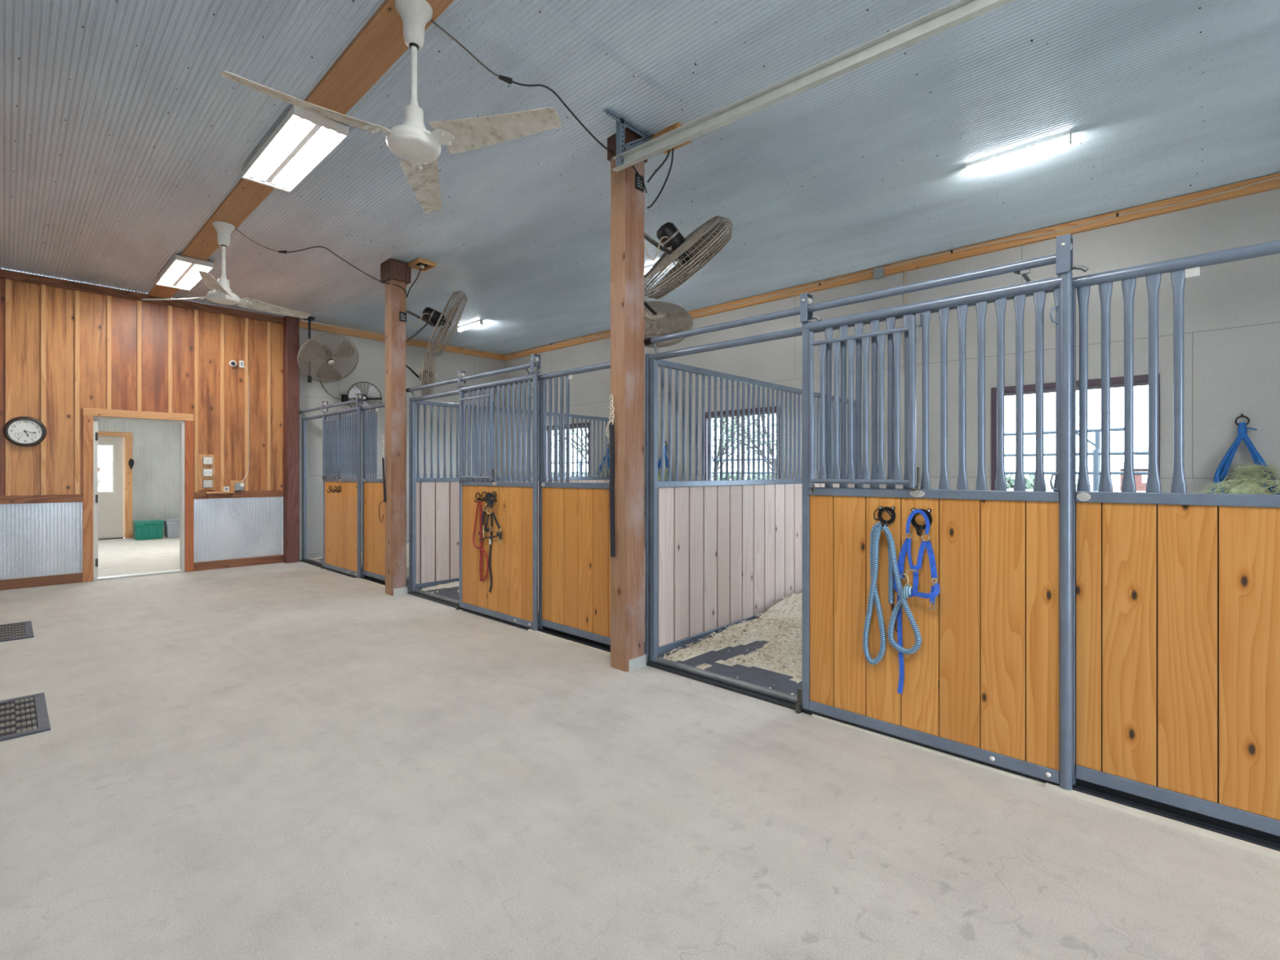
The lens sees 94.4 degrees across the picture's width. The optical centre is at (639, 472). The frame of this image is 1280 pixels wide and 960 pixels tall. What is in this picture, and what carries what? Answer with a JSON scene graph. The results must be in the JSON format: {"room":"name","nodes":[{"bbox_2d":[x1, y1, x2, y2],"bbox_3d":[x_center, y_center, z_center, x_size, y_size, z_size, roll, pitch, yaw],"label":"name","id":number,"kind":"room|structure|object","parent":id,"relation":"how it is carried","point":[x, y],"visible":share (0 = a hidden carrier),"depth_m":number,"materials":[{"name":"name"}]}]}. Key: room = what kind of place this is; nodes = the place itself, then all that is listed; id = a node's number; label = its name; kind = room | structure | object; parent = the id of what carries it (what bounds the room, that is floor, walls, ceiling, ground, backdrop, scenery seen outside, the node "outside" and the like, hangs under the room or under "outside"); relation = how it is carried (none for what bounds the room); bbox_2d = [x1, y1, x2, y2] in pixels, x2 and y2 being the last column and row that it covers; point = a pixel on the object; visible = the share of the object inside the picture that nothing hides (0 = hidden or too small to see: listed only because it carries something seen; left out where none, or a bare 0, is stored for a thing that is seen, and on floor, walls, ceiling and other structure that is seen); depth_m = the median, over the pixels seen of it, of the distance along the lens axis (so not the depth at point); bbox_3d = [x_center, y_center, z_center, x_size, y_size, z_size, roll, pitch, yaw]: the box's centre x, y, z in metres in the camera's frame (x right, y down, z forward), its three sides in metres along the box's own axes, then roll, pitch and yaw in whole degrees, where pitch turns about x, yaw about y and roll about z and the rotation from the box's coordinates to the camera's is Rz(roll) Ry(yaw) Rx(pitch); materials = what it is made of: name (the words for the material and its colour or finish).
{"room":"farm building","nodes":[
{"label":"farm building","id":0,"kind":"room"},
{"bbox_2d":[97,419,179,537],"bbox_3d":[-10.578,0.000,12.188,0.103,2.700,5.800,0,0,43],"label":"wall","id":1,"kind":"structure","parent":0,"point":[155,445],"depth_m":12.48,"materials":[{"name":"paint"}]},
{"bbox_2d":[97,431,132,539],"bbox_3d":[-10.864,0.265,11.831,0.092,2.170,1.107,0,0,43],"label":"door","id":2,"kind":"structure","parent":1,"relation":"in","point":[115,506],"depth_m":12.06,"materials":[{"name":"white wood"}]},
{"bbox_2d":[128,458,133,469],"bbox_3d":[-10.452,-0.177,12.178,0.040,0.225,0.089,0,0,43],"label":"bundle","id":3,"kind":"object","parent":1,"relation":"hanging from","point":[131,462],"visible":1,"depth_m":12.17,"materials":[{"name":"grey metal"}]},
{"bbox_2d":[0,268,504,590],"bbox_3d":[-6.031,-0.490,8.276,0.190,3.680,9.680,0,0,43],"label":"wall","id":4,"kind":"structure","parent":0,"point":[67,347],"depth_m":8.00,"materials":[{"name":"brown wood"}]},
{"bbox_2d":[3,416,46,446],"bbox_3d":[-7.167,-0.476,6.912,0.045,0.352,0.352,0,0,43],"label":"wall clock","id":5,"kind":"object","parent":4,"relation":"attached to","point":[22,431],"visible":1,"depth_m":6.91,"materials":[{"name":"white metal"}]},
{"bbox_2d":[82,408,193,582],"bbox_3d":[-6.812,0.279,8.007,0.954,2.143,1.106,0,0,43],"label":"door frame","id":6,"kind":"structure","parent":4,"relation":"in","point":[91,416],"depth_m":7.48,"materials":[{"name":"wood"}]},
{"bbox_2d":[198,453,215,489],"bbox_3d":[-5.982,-0.002,8.190,0.078,0.493,0.190,0,0,43],"label":"board","id":7,"kind":"object","parent":4,"relation":"attached to","point":[206,463],"visible":1,"depth_m":8.18,"materials":[{"name":"brown wood"}]},
{"bbox_2d":[204,491,234,498],"bbox_3d":[-5.856,0.318,8.262,0.095,0.099,0.327,0,0,43],"label":"wall shelf","id":8,"kind":"object","parent":4,"relation":"attached to","point":[207,493],"visible":1,"depth_m":8.20,"materials":[{"name":"brown wood"}]},
{"bbox_2d":[222,486,229,491],"bbox_3d":[-5.805,0.234,8.316,0.022,0.068,0.070,0,0,43],"label":"thermometer","id":9,"kind":"object","parent":8,"relation":"on","point":[224,488],"visible":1,"depth_m":8.31,"materials":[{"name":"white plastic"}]},
{"bbox_2d":[229,360,236,366],"bbox_3d":[-5.779,-1.546,8.418,0.076,0.089,0.090,0,0,43],"label":"camera","id":10,"kind":"object","parent":4,"relation":"attached to","point":[233,363],"visible":1,"depth_m":8.39,"materials":[{"name":"white plastic"}]},
{"bbox_2d":[230,480,244,491],"bbox_3d":[-5.730,0.191,8.445,0.100,0.153,0.167,0,0,43],"label":"outlet","id":11,"kind":"object","parent":4,"relation":"attached to","point":[235,485],"visible":1,"depth_m":8.43,"materials":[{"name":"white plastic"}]},
{"bbox_2d":[239,360,244,368],"bbox_3d":[-5.719,-1.555,8.511,0.023,0.100,0.056,0,0,43],"label":"wall socket","id":12,"kind":"object","parent":4,"relation":"attached to","point":[241,362],"visible":1,"depth_m":8.50,"materials":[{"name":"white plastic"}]},
{"bbox_2d":[241,365,248,483],"bbox_3d":[-5.678,-0.688,8.515,0.033,1.690,0.130,0,0,8],"label":"cable","id":13,"kind":"object","parent":4,"relation":"attached to","point":[244,366],"visible":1,"depth_m":8.57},
{"bbox_2d":[341,382,382,413],"bbox_3d":[-4.480,-1.195,9.545,0.608,0.509,0.266,0,0,-21],"label":"round fan","id":14,"kind":"object","parent":4,"relation":"attached to","point":[373,394],"visible":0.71,"depth_m":9.51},
{"bbox_2d":[347,382,379,406],"bbox_3d":[-4.437,-1.200,9.550,0.503,0.503,0.048,0,7,-22],"label":"grille","id":15,"kind":"object","parent":14,"relation":"attached to","point":[355,390],"depth_m":9.52,"materials":[{"name":"black metal"}]},
{"bbox_2d":[299,320,503,360],"bbox_3d":[-3.969,-2.268,10.381,0.045,0.107,3.710,0,0,43],"label":"trim","id":16,"kind":"structure","parent":4,"relation":"attached to","point":[303,324],"depth_m":9.92,"materials":[{"name":"brown wood"}]},
{"bbox_2d":[0,535,1279,959],"bbox_3d":[-2.894,1.410,5.694,20.400,0.120,9.580,0,0,43],"label":"floor","id":17,"kind":"structure","parent":0,"point":[300,760],"depth_m":2.30,"materials":[{"name":"concrete"}]},
{"bbox_2d":[0,621,34,642],"bbox_3d":[-5.466,1.344,4.834,0.730,0.012,0.715,0,0,43],"label":"floor grate","id":18,"kind":"object","parent":17,"relation":"on","point":[20,630],"visible":1,"depth_m":4.99,"materials":[{"name":"metal"}]},
{"bbox_2d":[0,623,26,639],"bbox_3d":[-5.466,1.349,4.834,0.640,0.003,0.625,0,0,43],"label":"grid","id":19,"kind":"object","parent":18,"relation":"on","point":[8,631],"depth_m":5.01,"materials":[{"name":"black"}]},
{"bbox_2d":[0,692,50,741],"bbox_3d":[-3.598,1.344,3.092,0.740,0.012,0.715,0,0,43],"label":"floor grate","id":20,"kind":"object","parent":17,"relation":"on","point":[27,715],"visible":1,"depth_m":3.25,"materials":[{"name":"metal"}]},
{"bbox_2d":[0,697,37,735],"bbox_3d":[-3.598,1.349,3.092,0.650,0.003,0.625,0,0,43],"label":"grid","id":21,"kind":"object","parent":20,"relation":"on","point":[20,715],"depth_m":3.26,"materials":[{"name":"black"}]},
{"bbox_2d":[131,519,164,540],"bbox_3d":[-9.963,1.160,12.005,0.412,0.380,0.460,0,0,43],"label":"storage tote","id":22,"kind":"object","parent":17,"relation":"on","point":[152,529],"visible":1,"depth_m":11.88,"materials":[{"name":"green plastic"}]},
{"bbox_2d":[163,518,179,537],"bbox_3d":[-9.621,1.165,12.431,0.412,0.370,0.560,0,0,43],"label":"storage tote","id":23,"kind":"object","parent":17,"relation":"on","point":[171,526],"visible":0.36,"depth_m":12.20,"materials":[{"name":"grey plastic"}]},
{"bbox_2d":[283,315,299,563],"bbox_3d":[-5.243,-0.487,8.912,0.172,3.674,0.184,0,0,43],"label":"timber post","id":24,"kind":"object","parent":17,"relation":"on","point":[291,324],"visible":0.98,"depth_m":8.85,"materials":[{"name":"wood"}]},
{"bbox_2d":[300,557,385,587],"bbox_3d":[-3.931,1.290,7.889,3.290,0.120,0.124,0,0,43],"label":"floor track","id":25,"kind":"object","parent":17,"relation":"on","point":[309,561],"visible":0.63,"depth_m":7.88,"materials":[{"name":"metal"}]},
{"bbox_2d":[302,403,385,583],"bbox_3d":[-3.927,0.255,7.926,3.335,2.190,0.053,0,0,43],"label":"stall front","id":26,"kind":"object","parent":17,"relation":"on","point":[373,531],"visible":0.67,"depth_m":7.38,"materials":[{"name":"wood"}]},
{"bbox_2d":[299,398,360,417],"bbox_3d":[-4.344,-0.878,8.265,2.183,0.116,0.085,0,0,43],"label":"door track","id":27,"kind":"object","parent":26,"relation":"attached to","point":[358,399],"visible":0.84,"depth_m":8.14,"materials":[{"name":"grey metal"}]},
{"bbox_2d":[321,393,363,577],"bbox_3d":[-3.968,0.174,7.872,1.290,2.339,0.094,0,0,43],"label":"door","id":28,"kind":"structure","parent":27,"relation":"hanging from","point":[342,434],"depth_m":7.83,"materials":[{"name":"wood"}]},
{"bbox_2d":[327,485,341,493],"bbox_3d":[-4.127,0.227,7.982,0.389,0.103,0.057,0,0,43],"label":"hook rack","id":29,"kind":"object","parent":28,"relation":"attached to","point":[331,490],"visible":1,"depth_m":7.98,"materials":[{"name":"black metal"}]},
{"bbox_2d":[313,558,425,590],"bbox_3d":[-2.648,1.343,9.258,3.440,0.014,3.630,0,0,43],"label":"rubber mat","id":30,"kind":"object","parent":17,"relation":"on","point":[321,559],"visible":0.02,"depth_m":7.36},
{"bbox_2d":[311,542,408,578],"bbox_3d":[-2.663,1.222,9.244,3.383,0.233,3.511,0,0,43],"label":"bedding","id":31,"kind":"object","parent":30,"relation":"on","point":[407,544],"visible":0.02,"depth_m":8.96,"materials":[{"name":"brown wood"}]},
{"bbox_2d":[380,258,410,595],"bbox_3d":[-2.719,-0.487,6.597,0.243,3.674,0.238,0,0,43],"label":"timber post","id":32,"kind":"object","parent":17,"relation":"on","point":[393,271],"visible":0.99,"depth_m":6.53,"materials":[{"name":"wood"}]},
{"bbox_2d":[235,228,407,297],"bbox_3d":[-3.279,-2.125,6.189,1.601,0.355,0.305,0,0,-38],"label":"cord","id":33,"kind":"object","parent":32,"relation":"attached to","point":[279,251],"visible":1,"depth_m":6.05,"materials":[{"name":"black plastic"}]},
{"bbox_2d":[378,434,386,522],"bbox_3d":[-2.877,0.070,6.604,0.153,0.979,0.022,0,0,39],"label":"strap","id":34,"kind":"object","parent":32,"relation":"attached to","point":[383,453],"visible":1,"depth_m":6.57,"materials":[{"name":"fabric"}]},
{"bbox_2d":[406,350,436,395],"bbox_3d":[-2.532,-1.170,7.010,0.320,0.571,0.688,0,0,5],"label":"round fan","id":35,"kind":"object","parent":32,"relation":"attached to","point":[428,374],"visible":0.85,"depth_m":6.95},
{"bbox_2d":[421,351,428,395],"bbox_3d":[-2.570,-1.174,7.071,0.060,0.565,0.565,5,-2,-19],"label":"grille","id":36,"kind":"object","parent":35,"relation":"attached to","point":[424,372],"depth_m":6.93,"materials":[{"name":"metal"}]},
{"bbox_2d":[429,351,435,395],"bbox_3d":[-2.481,-1.166,7.102,0.060,0.565,0.565,5,-2,-19],"label":"grille","id":37,"kind":"object","parent":35,"relation":"attached to","point":[432,374],"depth_m":6.94,"materials":[{"name":"metal"}]},
{"bbox_2d":[406,290,467,356],"bbox_3d":[-2.310,-1.770,7.010,0.624,0.794,0.859,0,0,11],"label":"round fan","id":38,"kind":"object","parent":32,"relation":"attached to","point":[433,317],"visible":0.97,"depth_m":6.90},
{"bbox_2d":[426,290,460,352],"bbox_3d":[-2.351,-1.795,7.043,0.090,0.845,0.845,26,-10,-22],"label":"grille","id":39,"kind":"object","parent":38,"relation":"attached to","point":[440,321],"depth_m":6.93,"materials":[{"name":"metal"}]},
{"bbox_2d":[434,293,467,356],"bbox_3d":[-2.247,-1.745,7.089,0.090,0.845,0.845,26,-10,-22],"label":"grille","id":40,"kind":"object","parent":38,"relation":"attached to","point":[448,323],"depth_m":6.87,"materials":[{"name":"metal"}]},
{"bbox_2d":[408,588,610,656],"bbox_3d":[-1.313,1.290,5.448,3.418,0.120,0.124,0,0,43],"label":"floor track","id":41,"kind":"object","parent":17,"relation":"on","point":[421,593],"visible":0.63,"depth_m":5.17,"materials":[{"name":"metal"}]},
{"bbox_2d":[408,361,610,648],"bbox_3d":[-1.310,0.255,5.485,3.463,2.190,0.053,0,0,43],"label":"stall front","id":42,"kind":"object","parent":17,"relation":"on","point":[575,546],"visible":0.8,"depth_m":4.80,"materials":[{"name":"blue metal"}]},
{"bbox_2d":[405,362,536,397],"bbox_3d":[-1.727,-0.878,5.824,2.311,0.116,0.085,0,0,43],"label":"door track","id":43,"kind":"object","parent":42,"relation":"attached to","point":[524,366],"visible":0.92,"depth_m":5.62,"materials":[{"name":"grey metal"}]},
{"bbox_2d":[457,353,542,631],"bbox_3d":[-1.304,0.174,5.387,1.290,2.339,0.094,0,0,43],"label":"door","id":44,"kind":"structure","parent":43,"relation":"hanging from","point":[513,597],"depth_m":5.38,"materials":[{"name":"wood"}]},
{"bbox_2d":[474,491,496,502],"bbox_3d":[-1.439,0.229,5.476,0.330,0.112,0.057,0,0,43],"label":"hook rack","id":45,"kind":"object","parent":44,"relation":"attached to","point":[477,499],"visible":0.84,"depth_m":5.50,"materials":[{"name":"black metal"}]},
{"bbox_2d":[472,493,502,592],"bbox_3d":[-1.411,0.646,5.451,0.480,0.917,0.044,0,0,43],"label":"bridle","id":46,"kind":"object","parent":45,"relation":"hanging from","point":[482,515],"visible":1,"depth_m":5.47,"materials":[{"name":"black leather"}]},
{"bbox_2d":[416,400,610,588],"bbox_3d":[-1.369,0.261,8.062,0.048,2.178,3.625,0,0,43],"label":"wall","id":47,"kind":"structure","parent":17,"relation":"on","point":[437,498],"depth_m":7.03,"materials":[{"name":"blue metal"}]},
{"bbox_2d":[420,586,644,653],"bbox_3d":[-0.040,1.343,6.826,3.570,0.014,3.630,0,0,43],"label":"rubber mat","id":48,"kind":"object","parent":17,"relation":"on","point":[453,593],"visible":0.02,"depth_m":6.56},
{"bbox_2d":[420,548,644,643],"bbox_3d":[-0.054,1.216,6.812,3.517,0.250,3.510,0,0,43],"label":"bedding","id":49,"kind":"object","parent":48,"relation":"on","point":[455,584],"visible":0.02,"depth_m":6.84,"materials":[{"name":"brown wood"}]},
{"bbox_2d":[607,128,647,671],"bbox_3d":[-0.087,-0.487,4.133,0.189,3.674,0.214,0,0,43],"label":"timber post","id":50,"kind":"object","parent":17,"relation":"on","point":[627,188],"visible":0.91,"depth_m":4.06,"materials":[{"name":"wood"}]},
{"bbox_2d":[430,19,647,193],"bbox_3d":[-0.551,-2.125,3.614,0.172,0.356,1.595,0,0,43],"label":"cord","id":51,"kind":"object","parent":50,"relation":"attached to","point":[508,80],"visible":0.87,"depth_m":3.46,"materials":[{"name":"black plastic"}]},
{"bbox_2d":[605,394,615,556],"bbox_3d":[-0.205,0.021,4.090,0.082,1.119,0.021,0,0,43],"label":"strap","id":52,"kind":"object","parent":50,"relation":"attached to","point":[611,423],"visible":1,"depth_m":4.08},
{"bbox_2d":[644,300,693,347],"bbox_3d":[0.042,-1.195,4.684,0.777,0.452,0.555,0,0,-45],"label":"round fan","id":53,"kind":"object","parent":50,"relation":"attached to","point":[657,319],"visible":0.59,"depth_m":4.67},
{"bbox_2d":[644,215,732,299],"bbox_3d":[0.349,-1.644,4.564,0.711,0.688,0.852,0,0,7],"label":"round fan","id":54,"kind":"object","parent":50,"relation":"attached to","point":[702,248],"visible":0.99,"depth_m":4.44,"materials":[{"name":"metal"}]},
{"bbox_2d":[657,640,802,695],"bbox_3d":[2.611,1.343,4.354,3.560,0.014,3.630,0,0,43],"label":"rubber mat","id":55,"kind":"object","parent":17,"relation":"on","point":[757,676],"visible":0.02,"depth_m":4.01,"materials":[{"name":"rubber"}]},
{"bbox_2d":[659,590,802,694],"bbox_3d":[2.595,1.215,4.337,3.513,0.252,3.517,0,0,43],"label":"bedding","id":56,"kind":"object","parent":55,"relation":"on","point":[781,624],"visible":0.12,"depth_m":4.54,"materials":[{"name":"brown wood"}]},
{"bbox_2d":[657,360,855,655],"bbox_3d":[1.287,0.261,5.585,0.048,2.178,3.625,0,0,43],"label":"wall","id":57,"kind":"structure","parent":17,"relation":"on","point":[729,550],"depth_m":4.98,"materials":[{"name":"white wood"}]},
{"bbox_2d":[644,240,1279,844],"bbox_3d":[1.344,0.255,3.010,3.540,2.190,0.053,0,0,43],"label":"stall front","id":58,"kind":"object","parent":17,"relation":"on","point":[1176,593],"visible":0.91,"depth_m":2.33,"materials":[{"name":"blue metal"}]},
{"bbox_2d":[644,253,1056,353],"bbox_3d":[0.927,-0.878,3.349,2.388,0.116,0.085,0,0,43],"label":"door track","id":59,"kind":"object","parent":58,"relation":"attached to","point":[1022,268],"visible":0.83,"depth_m":3.02,"materials":[{"name":"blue metal"}]},
{"bbox_2d":[800,233,1088,790],"bbox_3d":[1.378,0.174,2.886,1.290,2.339,0.094,0,0,43],"label":"door","id":60,"kind":"structure","parent":59,"relation":"hanging from","point":[989,678],"depth_m":2.81,"materials":[{"name":"brown wood"}]},
{"bbox_2d":[873,506,895,526],"bbox_3d":[1.226,0.230,2.985,0.101,0.118,0.067,0,0,43],"label":"hook","id":61,"kind":"object","parent":60,"relation":"attached to","point":[880,508],"visible":0.98,"depth_m":2.99,"materials":[{"name":"black metal"}]},
{"bbox_2d":[862,522,921,665],"bbox_3d":[1.250,0.618,2.962,0.287,0.735,0.056,0,0,43],"label":"lead rope","id":62,"kind":"object","parent":61,"relation":"hanging from","point":[904,592],"visible":1,"depth_m":2.97,"materials":[{"name":"blue fabric"}]},
{"bbox_2d":[911,507,932,536],"bbox_3d":[1.352,0.241,2.867,0.100,0.134,0.069,0,0,43],"label":"hook","id":63,"kind":"object","parent":60,"relation":"attached to","point":[919,528],"visible":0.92,"depth_m":2.87,"materials":[{"name":"black metal"}]},
{"bbox_2d":[893,509,940,693],"bbox_3d":[1.338,0.640,2.882,0.046,0.924,0.226,0,0,-45],"label":"halter","id":64,"kind":"object","parent":63,"relation":"hanging from","point":[935,590],"visible":0.98,"depth_m":2.89,"materials":[{"name":"blue fabric"}]},
{"bbox_2d":[646,657,1279,859],"bbox_3d":[1.341,1.290,2.974,3.495,0.120,0.124,0,0,43],"label":"threshold","id":65,"kind":"object","parent":17,"relation":"on","point":[1242,841],"visible":0.77,"depth_m":2.64,"materials":[{"name":"metal"}]},
{"bbox_2d":[0,0,1279,355],"bbox_3d":[-0.682,-2.375,3.631,14.350,0.110,9.580,0,0,43],"label":"ceiling","id":66,"kind":"structure","parent":0,"point":[122,132],"depth_m":4.09,"materials":[{"name":"metal"}]},
{"bbox_2d":[148,0,453,298],"bbox_3d":[-1.155,-2.337,2.977,14.150,0.065,0.220,0,0,43],"label":"beam","id":67,"kind":"structure","parent":66,"relation":"attached to","point":[380,42],"depth_m":3.51,"materials":[{"name":"wood"}]},
{"bbox_2d":[155,253,213,290],"bbox_3d":[-5.243,-2.277,6.804,1.230,0.055,0.330,0,0,43],"label":"ceiling light","id":68,"kind":"object","parent":67,"relation":"attached to","point":[181,272],"visible":1,"depth_m":6.76,"materials":[{"name":"white plastic"}]},
{"bbox_2d":[141,221,311,318],"bbox_3d":[-3.756,-1.946,5.583,1.380,0.719,1.304,0,0,43],"label":"ceiling fan","id":69,"kind":"object","parent":67,"relation":"hanging from","point":[222,293],"visible":1,"depth_m":5.51,"materials":[{"name":"white metal"}]},
{"bbox_2d":[241,105,348,192],"bbox_3d":[-2.494,-2.277,4.239,1.210,0.055,0.330,0,0,43],"label":"ceiling light","id":70,"kind":"object","parent":67,"relation":"attached to","point":[303,138],"visible":1,"depth_m":4.18,"materials":[{"name":"white plastic"}]},
{"bbox_2d":[221,0,561,213],"bbox_3d":[-1.205,-1.946,2.809,1.393,0.719,1.261,0,0,43],"label":"ceiling fan","id":71,"kind":"object","parent":67,"relation":"hanging from","point":[411,141],"visible":1,"depth_m":2.87,"materials":[{"name":"white metal"}]},
{"bbox_2d":[297,316,359,399],"bbox_3d":[-4.707,-1.741,9.009,0.630,1.166,0.889,0,0,29],"label":"round fan","id":72,"kind":"object","parent":66,"relation":"hanging from","point":[313,350],"visible":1,"depth_m":8.92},
{"bbox_2d":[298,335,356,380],"bbox_3d":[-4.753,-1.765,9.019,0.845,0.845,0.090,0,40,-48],"label":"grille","id":73,"kind":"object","parent":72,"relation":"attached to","point":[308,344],"depth_m":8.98,"materials":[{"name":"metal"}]},
{"bbox_2d":[298,334,358,382],"bbox_3d":[-4.683,-1.685,8.955,0.845,0.845,0.090,0,40,-48],"label":"grille","id":74,"kind":"object","parent":72,"relation":"attached to","point":[310,352],"depth_m":8.92,"materials":[{"name":"metal"}]},
{"bbox_2d":[406,257,435,297],"bbox_3d":[-2.437,-2.137,6.599,0.285,0.378,0.212,0,0,43],"label":"outlet box","id":75,"kind":"object","parent":66,"relation":"attached to","point":[424,265],"visible":1,"depth_m":6.57,"materials":[{"name":"brown wood"}]},
{"bbox_2d":[457,320,483,332],"bbox_3d":[-2.655,-2.288,9.264,0.644,0.076,0.060,0,0,43],"label":"strip light","id":76,"kind":"object","parent":66,"relation":"attached to","point":[478,322],"visible":1,"depth_m":9.22,"materials":[{"name":"white plastic"}]},
{"bbox_2d":[457,321,479,331],"bbox_3d":[-2.655,-2.276,9.264,0.630,0.038,0.052,0,0,43],"label":"diffuser","id":77,"kind":"object","parent":76,"relation":"attached to","point":[473,324],"depth_m":9.25,"materials":[{"name":"white"}]},
{"bbox_2d":[644,263,654,274],"bbox_3d":[0.022,-2.288,6.768,0.644,0.076,0.060,0,0,43],"label":"strip light","id":78,"kind":"object","parent":66,"relation":"attached to","point":[646,268],"visible":0.02,"depth_m":6.68,"materials":[{"name":"white plastic"}]},
{"bbox_2d":[644,267,650,274],"bbox_3d":[0.022,-2.276,6.768,0.630,0.038,0.052,0,0,43],"label":"diffuser","id":79,"kind":"object","parent":78,"relation":"attached to","point":[646,269],"depth_m":6.69,"materials":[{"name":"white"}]},
{"bbox_2d":[646,122,691,208],"bbox_3d":[0.193,-2.086,4.090,0.296,0.481,0.155,0,0,43],"label":"cable","id":80,"kind":"object","parent":66,"relation":"attached to","point":[677,125],"visible":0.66,"depth_m":4.09,"materials":[{"name":"black plastic"}]},
{"bbox_2d":[602,0,1015,172],"bbox_3d":[1.235,-2.159,2.718,3.703,0.329,0.420,0,0,43],"label":"rail","id":81,"kind":"object","parent":66,"relation":"hanging from","point":[960,11],"visible":1,"depth_m":3.08,"materials":[{"name":"metal"}]},
{"bbox_2d":[965,129,1071,176],"bbox_3d":[2.706,-2.288,4.265,0.644,0.076,0.060,0,0,43],"label":"strip light","id":82,"kind":"object","parent":66,"relation":"attached to","point":[1064,138],"visible":1,"depth_m":4.23,"materials":[{"name":"white plastic"}]},
{"bbox_2d":[504,188,1279,548],"bbox_3d":[2.499,-0.490,7.042,14.350,3.680,0.150,0,0,43],"label":"wall","id":83,"kind":"structure","parent":0,"point":[1232,309],"depth_m":5.45,"materials":[{"name":"paint"}]},
{"bbox_2d":[546,422,589,476],"bbox_3d":[-1.260,-0.225,10.519,1.250,1.250,0.132,0,0,43],"label":"window","id":84,"kind":"structure","parent":83,"relation":"in","point":[588,423],"depth_m":10.46,"materials":[{"name":"grey"}]},
{"bbox_2d":[591,444,609,476],"bbox_3d":[-0.668,0.151,9.543,0.771,1.246,0.529,0,0,43],"label":"net","id":85,"kind":"object","parent":83,"relation":"attached to","point":[608,451],"visible":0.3,"depth_m":9.66,"materials":[{"name":"blue fabric"}]},
{"bbox_2d":[644,440,673,514],"bbox_3d":[0.238,0.153,8.691,0.753,1.242,0.524,0,0,43],"label":"net","id":86,"kind":"object","parent":83,"relation":"attached to","point":[665,446],"visible":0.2,"depth_m":8.78,"materials":[{"name":"blue fabric"}]},
{"bbox_2d":[704,405,779,479],"bbox_3d":[1.388,-0.225,8.050,1.210,1.250,0.132,0,0,43],"label":"window","id":87,"kind":"structure","parent":83,"relation":"in","point":[761,408],"depth_m":8.29,"materials":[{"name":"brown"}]},
{"bbox_2d":[873,266,884,279],"bbox_3d":[2.688,-2.248,6.681,0.110,0.115,0.037,0,0,43],"label":"junction box","id":88,"kind":"object","parent":83,"relation":"attached to","point":[878,273],"visible":1,"depth_m":6.66,"materials":[{"name":"grey"}]},
{"bbox_2d":[503,173,1279,360],"bbox_3d":[2.491,-2.268,6.924,14.200,0.107,0.045,0,0,43],"label":"trim","id":89,"kind":"structure","parent":83,"relation":"attached to","point":[1275,184],"depth_m":5.87,"materials":[{"name":"brown wood"}]},
{"bbox_2d":[506,176,1279,378],"bbox_3d":[1.916,-1.688,7.443,12.350,1.276,0.058,0,0,43],"label":"cable","id":90,"kind":"object","parent":83,"relation":"attached to","point":[1277,177],"visible":0.93,"depth_m":5.98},
{"bbox_2d":[991,373,1159,490],"bbox_3d":[4.043,-0.225,5.574,1.277,1.250,0.132,0,0,43],"label":"window","id":91,"kind":"structure","parent":83,"relation":"in","point":[1141,380],"depth_m":5.72,"materials":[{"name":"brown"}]},
{"bbox_2d":[1194,413,1279,494],"bbox_3d":[4.684,0.153,4.552,0.752,1.242,0.514,0,0,43],"label":"net","id":92,"kind":"object","parent":83,"relation":"attached to","point":[1250,485],"visible":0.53,"depth_m":4.63,"materials":[{"name":"blue fabric"}]},
{"label":"outside","id":93,"kind":"structure","parent":0,"visible":0},
{"bbox_2d":[97,480,1146,492],"bbox_3d":[20.355,2.040,95.142,220.000,1.140,153.070,0,0,43],"label":"lawn","id":94,"kind":"structure","parent":93,"point":[107,483],"depth_m":76.62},
{"bbox_2d":[551,427,587,470],"bbox_3d":[-3.000,-1.980,35.008,10.078,7.151,8.101,0,0,43],"label":"tree","id":95,"kind":"object","parent":94,"relation":"on","point":[575,430],"visible":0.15,"depth_m":34.46,"materials":[{"name":"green plant"}]},
{"bbox_2d":[711,413,776,479],"bbox_3d":[7.631,-2.074,33.827,10.553,7.428,9.324,0,0,-1],"label":"tree","id":96,"kind":"object","parent":94,"relation":"on","point":[761,415],"visible":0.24,"depth_m":34.06,"materials":[{"name":"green plant"}]},
{"bbox_2d":[711,413,776,479],"bbox_3d":[6.849,-2.904,41.625,10.194,9.149,12.036,0,0,-20],"label":"tree","id":97,"kind":"object","parent":94,"relation":"on","point":[718,420],"visible":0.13,"depth_m":41.37,"materials":[{"name":"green plant"}]},
{"bbox_2d":[551,473,1035,488],"bbox_3d":[11.014,1.222,110.071,106.527,2.477,4.833,0,0,43],"label":"hedgerow","id":98,"kind":"object","parent":94,"relation":"on","point":[1028,483],"visible":0.05,"depth_m":75.95,"materials":[{"name":"green plant"}]},
{"bbox_2d":[551,448,1148,491],"bbox_3d":[2.066,0.588,11.746,19.000,1.795,0.070,0,0,43],"label":"fence","id":99,"kind":"object","parent":94,"relation":"on","point":[1095,453],"visible":0.09,"depth_m":7.96,"materials":[{"name":"grey paint"}]},
{"bbox_2d":[1004,426,1124,477],"bbox_3d":[5.486,0.441,8.831,2.780,2.089,0.060,0,0,43],"label":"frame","id":100,"kind":"object","parent":94,"relation":"on","point":[1097,431],"visible":0.27,"depth_m":8.12,"materials":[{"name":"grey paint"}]},
{"bbox_2d":[1111,446,1148,490],"bbox_3d":[64.938,-1.735,65.239,19.400,7.670,13.400,0,0,43],"label":"house","id":101,"kind":"structure","parent":94,"relation":"on","point":[1140,461],"depth_m":65.95,"materials":[{"name":"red brick"}]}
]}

